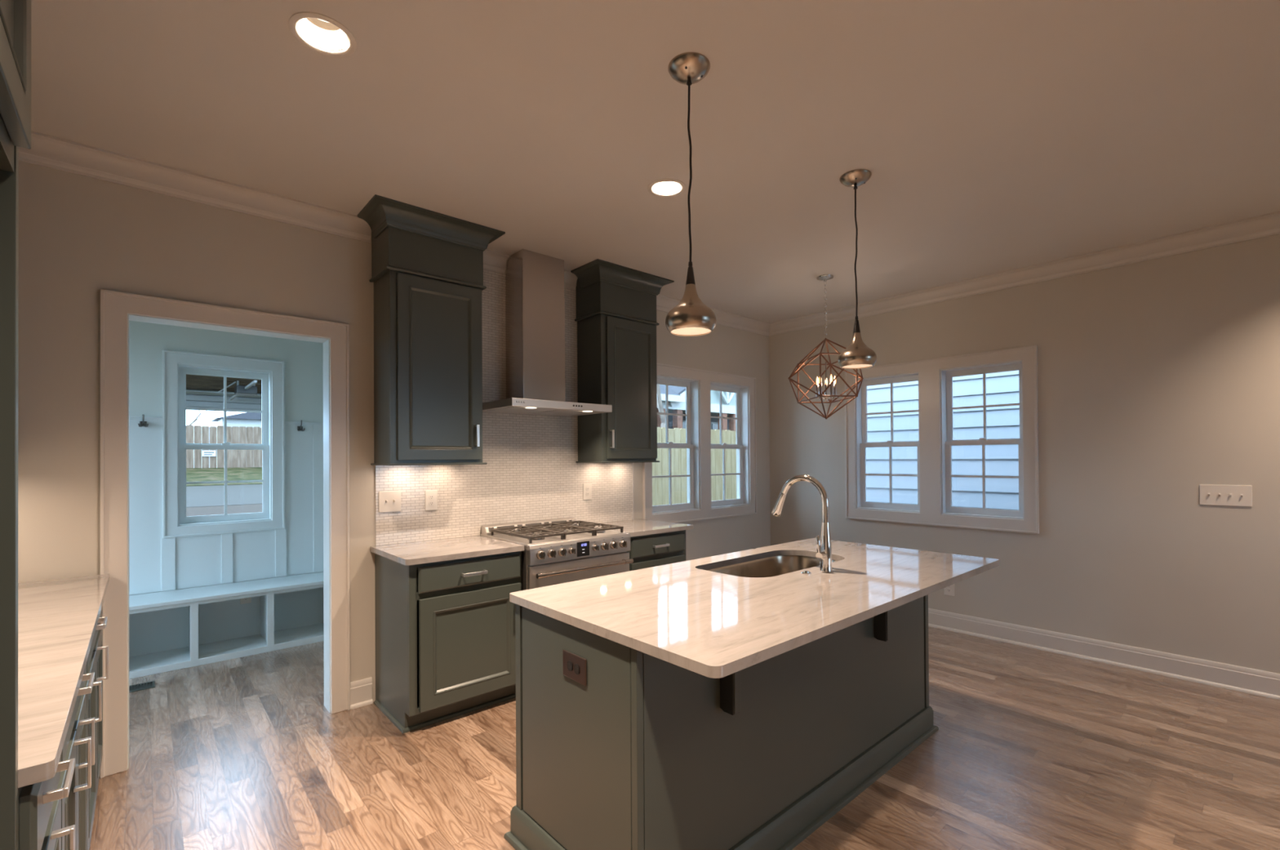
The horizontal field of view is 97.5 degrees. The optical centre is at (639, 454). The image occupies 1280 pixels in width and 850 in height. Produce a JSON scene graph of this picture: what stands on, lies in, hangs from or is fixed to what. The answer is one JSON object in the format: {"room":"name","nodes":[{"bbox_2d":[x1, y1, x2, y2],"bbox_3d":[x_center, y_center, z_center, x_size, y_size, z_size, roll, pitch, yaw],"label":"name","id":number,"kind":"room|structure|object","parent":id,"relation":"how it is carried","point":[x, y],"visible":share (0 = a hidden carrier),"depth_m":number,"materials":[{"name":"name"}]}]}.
{"room":"kitchen","nodes":[
{"label":"kitchen","id":0,"kind":"room"},
{"bbox_2d":[128,320,323,595],"bbox_3d":[-3.576,0.261,4.107,3.690,3.215,0.140,0,0,-42],"label":"wall","id":1,"kind":"structure","parent":0,"point":[304,360],"depth_m":4.32,"materials":[{"name":"paint"}]},
{"bbox_2d":[137,413,148,426],"bbox_3d":[-3.531,-0.242,3.993,0.058,0.088,0.085,0,0,-42],"label":"coat hook","id":2,"kind":"object","parent":1,"relation":"attached to","point":[143,423],"visible":1,"depth_m":3.99,"materials":[{"name":"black metal"}]},
{"bbox_2d":[128,418,313,595],"bbox_3d":[-3.522,0.368,4.055,3.400,1.244,0.008,0,0,-42],"label":"wall panel","id":3,"kind":"object","parent":1,"relation":"attached to","point":[197,557],"depth_m":4.23,"materials":[{"name":"paint"}]},
{"bbox_2d":[162,349,284,537],"bbox_3d":[-3.191,-0.080,4.340,0.759,1.368,0.028,0,0,-42],"label":"trim","id":4,"kind":"structure","parent":1,"relation":"attached to","point":[171,359],"depth_m":4.25,"materials":[{"name":"paint"}]},
{"bbox_2d":[177,363,271,526],"bbox_3d":[-3.249,-0.073,4.406,0.591,1.206,0.152,0,0,-42],"label":"window","id":5,"kind":"structure","parent":1,"relation":"in","point":[265,376],"depth_m":4.41,"materials":[{"name":"paint"}]},
{"bbox_2d":[128,416,323,424],"bbox_3d":[-3.521,-0.264,4.053,3.400,0.020,0.024,0,0,-42],"label":"trim","id":6,"kind":"structure","parent":1,"relation":"attached to","point":[130,417],"depth_m":4.60,"materials":[{"name":"paint"}]},
{"bbox_2d":[161,424,323,591],"bbox_3d":[-3.467,0.366,4.091,2.930,1.247,0.010,0,0,-42],"label":"trim","id":7,"kind":"structure","parent":1,"relation":"attached to","point":[168,544],"depth_m":4.57,"materials":[{"name":"paint"}]},
{"bbox_2d":[297,420,305,431],"bbox_3d":[-2.803,-0.240,4.638,0.058,0.088,0.085,0,0,-42],"label":"coat hook","id":8,"kind":"object","parent":1,"relation":"attached to","point":[299,428],"visible":1,"depth_m":4.64,"materials":[{"name":"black metal"}]},
{"bbox_2d":[17,160,770,776],"bbox_3d":[-1.205,0.044,3.738,6.750,2.815,0.140,0,0,-42],"label":"wall","id":9,"kind":"structure","parent":0,"point":[80,236],"depth_m":2.68,"materials":[{"name":"paint"}]},
{"bbox_2d":[18,130,371,242],"bbox_3d":[-1.541,-1.316,1.933,1.755,0.112,2.140,0,0,-42],"label":"trim","id":10,"kind":"structure","parent":9,"relation":"attached to","point":[46,150],"depth_m":2.73,"materials":[{"name":"paint"}]},
{"bbox_2d":[100,288,350,778],"bbox_3d":[-2.106,0.390,2.936,0.875,2.124,0.140,0,0,-42],"label":"door frame","id":11,"kind":"structure","parent":9,"relation":"in","point":[326,479],"depth_m":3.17,"materials":[{"name":"paint"}]},
{"bbox_2d":[350,677,373,709],"bbox_3d":[-0.147,1.377,4.546,4.036,0.146,0.028,0,0,-42],"label":"baseboard","id":12,"kind":"structure","parent":9,"relation":"attached to","point":[361,691],"depth_m":3.25,"materials":[{"name":"paint"}]},
{"bbox_2d":[357,194,505,465],"bbox_3d":[-1.237,-0.652,3.341,0.751,1.424,0.405,0,0,-42],"label":"upper cabinet","id":13,"kind":"object","parent":9,"relation":"attached to","point":[427,265],"visible":1,"depth_m":3.23,"materials":[{"name":"paint"}]},
{"bbox_2d":[483,248,509,274],"bbox_3d":[-1.029,-1.308,3.767,0.298,0.112,0.074,0,0,-42],"label":"trim","id":14,"kind":"structure","parent":9,"relation":"attached to","point":[495,261],"depth_m":3.81,"materials":[{"name":"paint"}]},
{"bbox_2d":[375,269,632,545],"bbox_3d":[-0.818,-0.357,3.986,1.998,1.787,0.008,0,0,-42],"label":"tile backsplash","id":15,"kind":"structure","parent":9,"relation":"attached to","point":[531,472],"depth_m":3.87,"materials":[{"name":"tile"}]},
{"bbox_2d":[378,490,400,512],"bbox_3d":[-1.495,0.279,3.362,0.128,0.125,0.018,0,0,-42],"label":"light switch","id":16,"kind":"object","parent":15,"relation":"attached to","point":[388,501],"visible":1,"depth_m":3.36,"materials":[{"name":"white plastic"}]},
{"bbox_2d":[425,489,437,510],"bbox_3d":[-1.311,0.285,3.531,0.076,0.126,0.009,0,0,-42],"label":"wall outlet","id":17,"kind":"object","parent":15,"relation":"attached to","point":[431,496],"visible":1,"depth_m":3.53,"materials":[{"name":"white plastic"}]},
{"bbox_2d":[428,494,434,499],"bbox_3d":[-1.310,0.266,3.529,0.033,0.027,0.004,0,0,-42],"label":"receptacle","id":18,"kind":"object","parent":17,"relation":"attached to","point":[430,496],"depth_m":3.53,"materials":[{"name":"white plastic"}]},
{"bbox_2d":[428,501,434,505],"bbox_3d":[-1.310,0.305,3.529,0.033,0.027,0.004,0,0,-42],"label":"receptacle","id":19,"kind":"object","parent":17,"relation":"attached to","point":[430,503],"depth_m":3.53,"materials":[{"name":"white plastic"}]},
{"bbox_2d":[582,483,591,499],"bbox_3d":[-0.405,0.283,4.333,0.080,0.126,0.009,0,0,-42],"label":"wall outlet","id":20,"kind":"object","parent":15,"relation":"attached to","point":[587,487],"visible":1,"depth_m":4.33,"materials":[{"name":"white plastic"}]},
{"bbox_2d":[482,248,612,416],"bbox_3d":[-0.645,-0.826,3.808,0.767,1.076,0.494,0,0,-42],"label":"range hood","id":21,"kind":"object","parent":9,"relation":"attached to","point":[535,299],"visible":0.94,"depth_m":3.80,"materials":[{"name":"silver metal"}]},
{"bbox_2d":[564,269,577,290],"bbox_3d":[-0.569,-1.308,4.174,0.253,0.112,0.074,0,0,-42],"label":"trim","id":22,"kind":"structure","parent":9,"relation":"attached to","point":[570,278],"depth_m":4.22,"materials":[{"name":"paint"}]},
{"bbox_2d":[570,258,674,462],"bbox_3d":[-0.143,-0.653,4.310,0.751,1.424,0.405,0,0,-42],"label":"upper cabinet","id":23,"kind":"object","parent":9,"relation":"attached to","point":[615,318],"visible":0.99,"depth_m":4.19,"materials":[{"name":"paint"}]},
{"bbox_2d":[631,462,634,519],"bbox_3d":[-0.060,0.299,4.647,0.014,0.473,0.012,0,0,-42],"label":"trim","id":24,"kind":"structure","parent":9,"relation":"attached to","point":[632,463],"depth_m":4.64,"materials":[{"name":"paint"}]},
{"bbox_2d":[652,374,699,514],"bbox_3d":[0.270,-0.092,5.051,0.612,1.202,0.152,0,0,-42],"label":"window","id":25,"kind":"structure","parent":9,"relation":"in","point":[692,420],"depth_m":5.21,"materials":[{"name":"plastic"}]},
{"bbox_2d":[642,363,756,523],"bbox_3d":[0.604,-0.093,5.229,1.536,1.388,0.028,0,0,-42],"label":"trim","id":26,"kind":"structure","parent":9,"relation":"attached to","point":[704,377],"depth_m":5.23,"materials":[{"name":"paint"}]},
{"bbox_2d":[710,381,749,508],"bbox_3d":[0.828,-0.092,5.545,0.594,1.202,0.152,0,0,-42],"label":"window","id":27,"kind":"structure","parent":9,"relation":"in","point":[741,445],"depth_m":5.69,"materials":[{"name":"plastic"}]},
{"bbox_2d":[31,0,1279,323],"bbox_3d":[0.754,-1.508,1.630,6.890,0.240,9.640,0,0,-42],"label":"ceiling","id":28,"kind":"structure","parent":0,"point":[993,136],"depth_m":2.30,"materials":[{"name":"paint"}]},
{"bbox_2d":[288,11,356,57],"bbox_3d":[-1.039,-1.431,1.843,0.195,0.122,0.195,0,0,-42],"label":"recessed light","id":29,"kind":"object","parent":28,"relation":"in","point":[322,34],"visible":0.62,"depth_m":1.88,"materials":[{"name":"white plastic"}]},
{"bbox_2d":[648,178,685,197],"bbox_3d":[0.138,-1.432,2.898,0.195,0.122,0.195,0,0,-42],"label":"recessed light","id":30,"kind":"object","parent":28,"relation":"in","point":[664,188],"visible":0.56,"depth_m":2.95,"materials":[{"name":"white plastic"}]},
{"bbox_2d":[665,52,716,336],"bbox_3d":[0.178,-0.910,2.000,0.181,0.946,0.181,0,0,-42],"label":"pendant light","id":31,"kind":"object","parent":28,"relation":"hanging from","point":[691,317],"visible":1,"depth_m":1.97,"materials":[{"name":"silver metal"}]},
{"bbox_2d":[685,260,695,284],"bbox_3d":[0.180,-0.647,1.998,0.035,0.086,0.035,0,0,-42],"label":"socket","id":32,"kind":"object","parent":31,"relation":"attached to","point":[690,277],"depth_m":1.99,"materials":[{"name":"black metal"}]},
{"bbox_2d":[671,327,711,334],"bbox_3d":[0.181,-0.443,1.997,0.149,0.004,0.149,0,0,-42],"label":"diffuser","id":33,"kind":"object","parent":31,"relation":"attached to","point":[674,331],"depth_m":2.00,"materials":[{"name":"white glass"}]},
{"bbox_2d":[787,274,863,418],"bbox_3d":[1.434,-0.825,4.339,0.520,1.101,0.554,0,0,-42],"label":"cage chandelier","id":34,"kind":"object","parent":28,"relation":"hanging from","point":[824,277],"visible":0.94,"depth_m":4.33,"materials":[{"name":"brown metal"}]},
{"bbox_2d":[837,168,876,368],"bbox_3d":[1.074,-0.910,2.789,0.181,0.946,0.181,0,0,-42],"label":"pendant light","id":35,"kind":"object","parent":28,"relation":"hanging from","point":[857,355],"visible":1,"depth_m":2.75,"materials":[{"name":"silver metal"}]},
{"bbox_2d":[853,315,860,333],"bbox_3d":[1.075,-0.647,2.788,0.035,0.086,0.035,0,0,-42],"label":"socket","id":36,"kind":"object","parent":35,"relation":"attached to","point":[856,326],"depth_m":2.78,"materials":[{"name":"black metal"}]},
{"bbox_2d":[842,364,872,368],"bbox_3d":[1.077,-0.444,2.787,0.149,0.004,0.149,0,0,-42],"label":"diffuser","id":37,"kind":"object","parent":35,"relation":"attached to","point":[844,366],"depth_m":2.80,"materials":[{"name":"white glass"}]},
{"bbox_2d":[89,626,1279,849],"bbox_3d":[0.822,1.486,1.555,6.890,0.120,9.490,0,0,-42],"label":"floor","id":38,"kind":"structure","parent":0,"point":[1031,748],"depth_m":2.57,"materials":[{"name":"brown wood"}]},
{"bbox_2d":[0,0,31,849],"bbox_3d":[-0.881,0.022,0.389,0.692,2.814,1.192,0,0,-42],"label":"enclosure","id":39,"kind":"object","parent":38,"relation":"on","point":[15,15],"visible":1,"depth_m":0.90,"materials":[{"name":"paint"}]},
{"bbox_2d":[17,757,75,849],"bbox_3d":[-1.360,0.994,0.898,0.642,0.883,0.406,0,0,-42],"label":"base cabinet","id":40,"kind":"object","parent":38,"relation":"on","point":[39,804],"visible":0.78,"depth_m":1.02,"materials":[{"name":"paint"}]},
{"bbox_2d":[57,664,94,849],"bbox_3d":[-1.746,0.999,1.333,0.642,0.883,0.757,0,0,-42],"label":"base cabinet","id":41,"kind":"object","parent":38,"relation":"on","point":[73,807],"visible":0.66,"depth_m":1.53,"materials":[{"name":"paint"}]},
{"bbox_2d":[83,605,108,849],"bbox_3d":[-2.311,1.006,1.972,0.642,0.883,0.950,0,0,-42],"label":"base cabinet","id":42,"kind":"object","parent":38,"relation":"on","point":[95,660],"visible":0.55,"depth_m":2.11,"materials":[{"name":"paint"}]},
{"bbox_2d":[17,573,109,787],"bbox_3d":[-1.935,0.544,1.537,0.635,0.030,2.120,0,0,-42],"label":"countertop","id":43,"kind":"structure","parent":42,"relation":"on","point":[58,619],"depth_m":1.45,"materials":[{"name":"stone"}]},
{"bbox_2d":[128,680,155,692],"bbox_3d":[-3.189,1.460,3.496,0.257,0.005,0.132,0,0,-42],"label":"floor vent","id":44,"kind":"object","parent":38,"relation":"in","point":[140,686],"visible":0.43,"depth_m":3.54,"materials":[{"name":"metal"}]},
{"bbox_2d":[128,571,324,679],"bbox_3d":[-3.374,1.228,3.892,3.385,0.476,0.432,0,0,-42],"label":"bench","id":45,"kind":"object","parent":38,"relation":"on","point":[171,630],"visible":0.34,"depth_m":4.18,"materials":[{"name":"paint"}]},
{"bbox_2d":[240,596,251,604],"bbox_3d":[-3.094,1.108,4.409,0.072,0.118,0.009,0,0,-42],"label":"wall outlet","id":46,"kind":"object","parent":45,"relation":"attached to","point":[246,600],"visible":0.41,"depth_m":4.41,"materials":[{"name":"white plastic"}]},
{"bbox_2d":[373,551,521,733],"bbox_3d":[-1.119,1.007,3.292,0.669,0.883,0.618,0,0,-42],"label":"base cabinet","id":47,"kind":"object","parent":38,"relation":"on","point":[446,646],"visible":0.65,"depth_m":3.07,"materials":[{"name":"paint"}]},
{"bbox_2d":[370,535,524,564],"bbox_3d":[-1.131,0.550,3.299,0.678,0.030,0.602,0,0,-42],"label":"countertop","id":48,"kind":"structure","parent":47,"relation":"on","point":[458,548],"depth_m":3.19,"materials":[{"name":"stone"}]},
{"bbox_2d":[480,517,633,590],"bbox_3d":[-0.543,0.958,3.740,0.776,0.980,0.695,0,0,-42],"label":"gas range","id":49,"kind":"object","parent":38,"relation":"on","point":[557,551],"visible":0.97,"depth_m":3.55,"materials":[{"name":"silver metal"}]},
{"bbox_2d":[480,524,628,546],"bbox_3d":[-0.570,0.535,3.771,0.776,0.017,0.620,0,0,-42],"label":"cooktop","id":50,"kind":"object","parent":49,"relation":"in","point":[571,540],"depth_m":3.58,"materials":[{"name":"silver metal"}]},
{"bbox_2d":[626,529,685,570],"bbox_3d":[-0.035,1.006,4.251,0.606,0.883,0.618,0,0,-42],"label":"base cabinet","id":51,"kind":"object","parent":38,"relation":"on","point":[651,550],"visible":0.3,"depth_m":4.03,"materials":[{"name":"paint"}]},
{"bbox_2d":[585,519,693,537],"bbox_3d":[-0.039,0.549,4.266,0.663,0.030,0.602,0,0,-42],"label":"countertop","id":52,"kind":"structure","parent":51,"relation":"on","point":[635,527],"depth_m":4.19,"materials":[{"name":"stone"}]},
{"bbox_2d":[503,594,938,849],"bbox_3d":[0.570,0.992,2.463,2.087,0.883,0.914,0,0,-42],"label":"kitchen island","id":53,"kind":"object","parent":38,"relation":"on","point":[653,753],"visible":0.62,"depth_m":1.94,"materials":[{"name":"paint"}]},
{"bbox_2d":[562,648,586,685],"bbox_3d":[-0.214,0.689,1.822,0.009,0.084,0.130,0,0,-42],"label":"wall outlet","id":54,"kind":"object","parent":53,"relation":"attached to","point":[574,666],"visible":1,"depth_m":1.81,"materials":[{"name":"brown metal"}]},
{"bbox_2d":[567,660,572,671],"bbox_3d":[-0.229,0.689,1.835,0.004,0.033,0.027,0,0,-42],"label":"receptacle","id":55,"kind":"object","parent":54,"relation":"attached to","point":[569,662],"depth_m":1.83,"materials":[{"name":"black plastic"}]},
{"bbox_2d":[573,663,579,674],"bbox_3d":[-0.203,0.689,1.805,0.004,0.033,0.027,0,0,-42],"label":"receptacle","id":56,"kind":"object","parent":54,"relation":"attached to","point":[576,666],"depth_m":1.80,"materials":[{"name":"black plastic"}]},
{"bbox_2d":[509,537,999,678],"bbox_3d":[0.636,0.533,2.446,2.123,0.030,1.031,0,0,-42],"label":"island countertop","id":57,"kind":"structure","parent":53,"relation":"on","point":[685,615],"depth_m":2.01,"materials":[{"name":"stone"}]},
{"bbox_2d":[706,555,836,577],"bbox_3d":[0.658,0.646,2.735,0.832,0.189,0.426,0,0,-42],"label":"undermount sink","id":58,"kind":"object","parent":57,"relation":"in","point":[774,566],"visible":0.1,"depth_m":3.03,"materials":[{"name":"silver metal"}]},
{"bbox_2d":[771,474,831,571],"bbox_3d":[0.733,0.305,2.599,0.087,0.428,0.309,0,0,-42],"label":"kitchen faucet","id":59,"kind":"object","parent":57,"relation":"on","point":[824,554],"visible":1,"depth_m":2.50,"materials":[{"name":"silver metal"}]},
{"bbox_2d":[800,570,811,574],"bbox_3d":[0.724,0.511,2.445,0.043,0.013,0.043,0,0,-42],"label":"button","id":60,"kind":"object","parent":57,"relation":"on","point":[804,572],"visible":1,"depth_m":2.43,"materials":[{"name":"silver metal"}]},
{"bbox_2d":[768,234,1279,673],"bbox_3d":[3.908,0.209,3.160,0.140,3.215,7.780,0,0,-42],"label":"wall","id":61,"kind":"structure","parent":0,"point":[1158,380],"depth_m":3.79,"materials":[{"name":"paint"}]},
{"bbox_2d":[855,372,919,512],"bbox_3d":[2.247,-0.104,5.042,0.152,1.202,0.577,0,0,-42],"label":"window","id":62,"kind":"structure","parent":61,"relation":"in","point":[861,424],"depth_m":5.14,"materials":[{"name":"plastic"}]},
{"bbox_2d":[844,345,1039,533],"bbox_3d":[2.430,-0.107,4.702,0.028,1.388,1.511,0,0,-42],"label":"trim","id":63,"kind":"structure","parent":61,"relation":"attached to","point":[928,370],"depth_m":4.66,"materials":[{"name":"paint"}]},
{"bbox_2d":[944,583,954,595],"bbox_3d":[2.533,1.089,4.601,0.009,0.125,0.078,0,0,-42],"label":"wall outlet","id":64,"kind":"object","parent":61,"relation":"attached to","point":[949,590],"visible":0.7,"depth_m":4.59,"materials":[{"name":"white plastic"}]},
{"bbox_2d":[656,211,1279,336],"bbox_3d":[3.131,-1.342,2.491,1.908,0.112,7.500,0,0,-42],"label":"trim","id":65,"kind":"structure","parent":61,"relation":"attached to","point":[1266,224],"depth_m":4.15,"materials":[{"name":"paint"}]},
{"bbox_2d":[940,360,1023,519],"bbox_3d":[2.741,-0.111,4.483,0.152,1.202,0.586,0,0,-42],"label":"window","id":66,"kind":"structure","parent":61,"relation":"in","point":[947,441],"depth_m":4.53,"materials":[{"name":"plastic"}]},
{"bbox_2d":[928,608,1279,700],"bbox_3d":[3.852,1.344,3.097,0.028,0.146,7.500,0,0,-42],"label":"baseboard","id":67,"kind":"structure","parent":61,"relation":"attached to","point":[1226,676],"depth_m":3.79,"materials":[{"name":"paint"}]},
{"bbox_2d":[1199,484,1252,506],"bbox_3d":[3.568,0.246,3.425,0.018,0.125,0.221,0,0,-42],"label":"light switch","id":68,"kind":"object","parent":61,"relation":"attached to","point":[1213,495],"visible":1,"depth_m":3.41,"materials":[{"name":"white plastic"}]},
{"label":"outside","id":69,"kind":"structure","parent":0,"visible":0},
{"bbox_3d":[-10.220,2.028,19.013,80.000,0.050,85.000,0,0,-42],"label":"ground","id":70,"kind":"structure","parent":69,"visible":0},
{"bbox_2d":[188,409,206,425],"bbox_3d":[-32.880,-3.200,39.249,6.085,10.947,5.096,0,0,6],"label":"bare tree","id":71,"kind":"object","parent":70,"relation":"on","point":[200,413],"visible":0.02,"depth_m":39.47,"materials":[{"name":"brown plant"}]},
{"bbox_2d":[186,373,261,410],"bbox_3d":[-7.848,0.149,11.052,8.000,3.580,4.900,0,0,-42],"label":"carport","id":72,"kind":"object","parent":70,"relation":"on","point":[202,391],"visible":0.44,"depth_m":12.17,"materials":[{"name":"grey wood"}]},
{"bbox_2d":[186,425,262,467],"bbox_3d":[-30.041,0.095,38.498,20.154,4.266,0.018,0,0,-42],"label":"fence","id":73,"kind":"object","parent":70,"relation":"on","point":[201,434],"visible":0.15,"depth_m":39.30,"materials":[{"name":"brown wood"}]},
{"bbox_2d":[202,450,215,456],"bbox_3d":[-29.708,-0.103,38.723,0.750,0.400,0.070,0,0,-42],"label":"sign","id":74,"kind":"object","parent":73,"relation":"attached to","point":[205,453],"visible":1,"depth_m":38.70,"materials":[{"name":"white"}]},
{"bbox_2d":[186,466,262,486],"bbox_3d":[-25.802,1.530,36.612,40.000,1.340,8.000,0,0,-42],"label":"grass bank","id":75,"kind":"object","parent":70,"relation":"on","point":[193,474],"visible":0.22,"depth_m":35.91,"materials":[{"name":"green plant"}]},
{"bbox_2d":[186,484,262,507],"bbox_3d":[-17.798,1.884,26.064,26.000,0.400,18.400,0,0,-42],"label":"driveway","id":76,"kind":"structure","parent":70,"relation":"on","point":[248,494],"depth_m":23.04,"materials":[{"name":"concrete"}]},
{"bbox_2d":[186,503,262,516],"bbox_3d":[-12.431,1.785,14.722,15.000,0.390,5.700,0,0,-42],"label":"sidewalk","id":77,"kind":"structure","parent":70,"relation":"on","point":[241,508],"depth_m":16.30,"materials":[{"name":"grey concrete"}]},
{"bbox_2d":[211,412,261,427],"bbox_3d":[-31.138,-0.628,49.276,10.000,5.900,5.000,0,0,-42],"label":"house","id":78,"kind":"structure","parent":70,"relation":"on","point":[248,419],"depth_m":45.56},
{"bbox_2d":[657,383,666,427],"bbox_3d":[0.008,-2.156,13.067,4.459,8.182,4.550,-1,0,37],"label":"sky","id":79,"kind":"structure","parent":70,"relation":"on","point":[660,405],"depth_m":12.55,"materials":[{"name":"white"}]},
{"bbox_2d":[652,426,736,505],"bbox_3d":[1.802,0.711,10.343,9.709,2.327,0.057,0,0,-42],"label":"fence","id":80,"kind":"object","parent":70,"relation":"on","point":[676,435],"visible":0.1,"depth_m":9.34,"materials":[{"name":"brown wood"}]},
{"bbox_2d":[657,384,735,431],"bbox_3d":[-0.030,-0.796,18.826,9.813,5.470,5.840,0,0,-42],"label":"house","id":81,"kind":"structure","parent":70,"relation":"on","point":[676,394],"depth_m":17.53,"materials":[{"name":"concrete"}]},
{"bbox_2d":[865,370,1019,510],"bbox_3d":[6.620,-1.033,5.108,3.215,5.945,9.800,0,0,-42],"label":"neighboring house","id":82,"kind":"structure","parent":70,"relation":"on","point":[1002,388],"depth_m":6.19,"materials":[{"name":"paint"}]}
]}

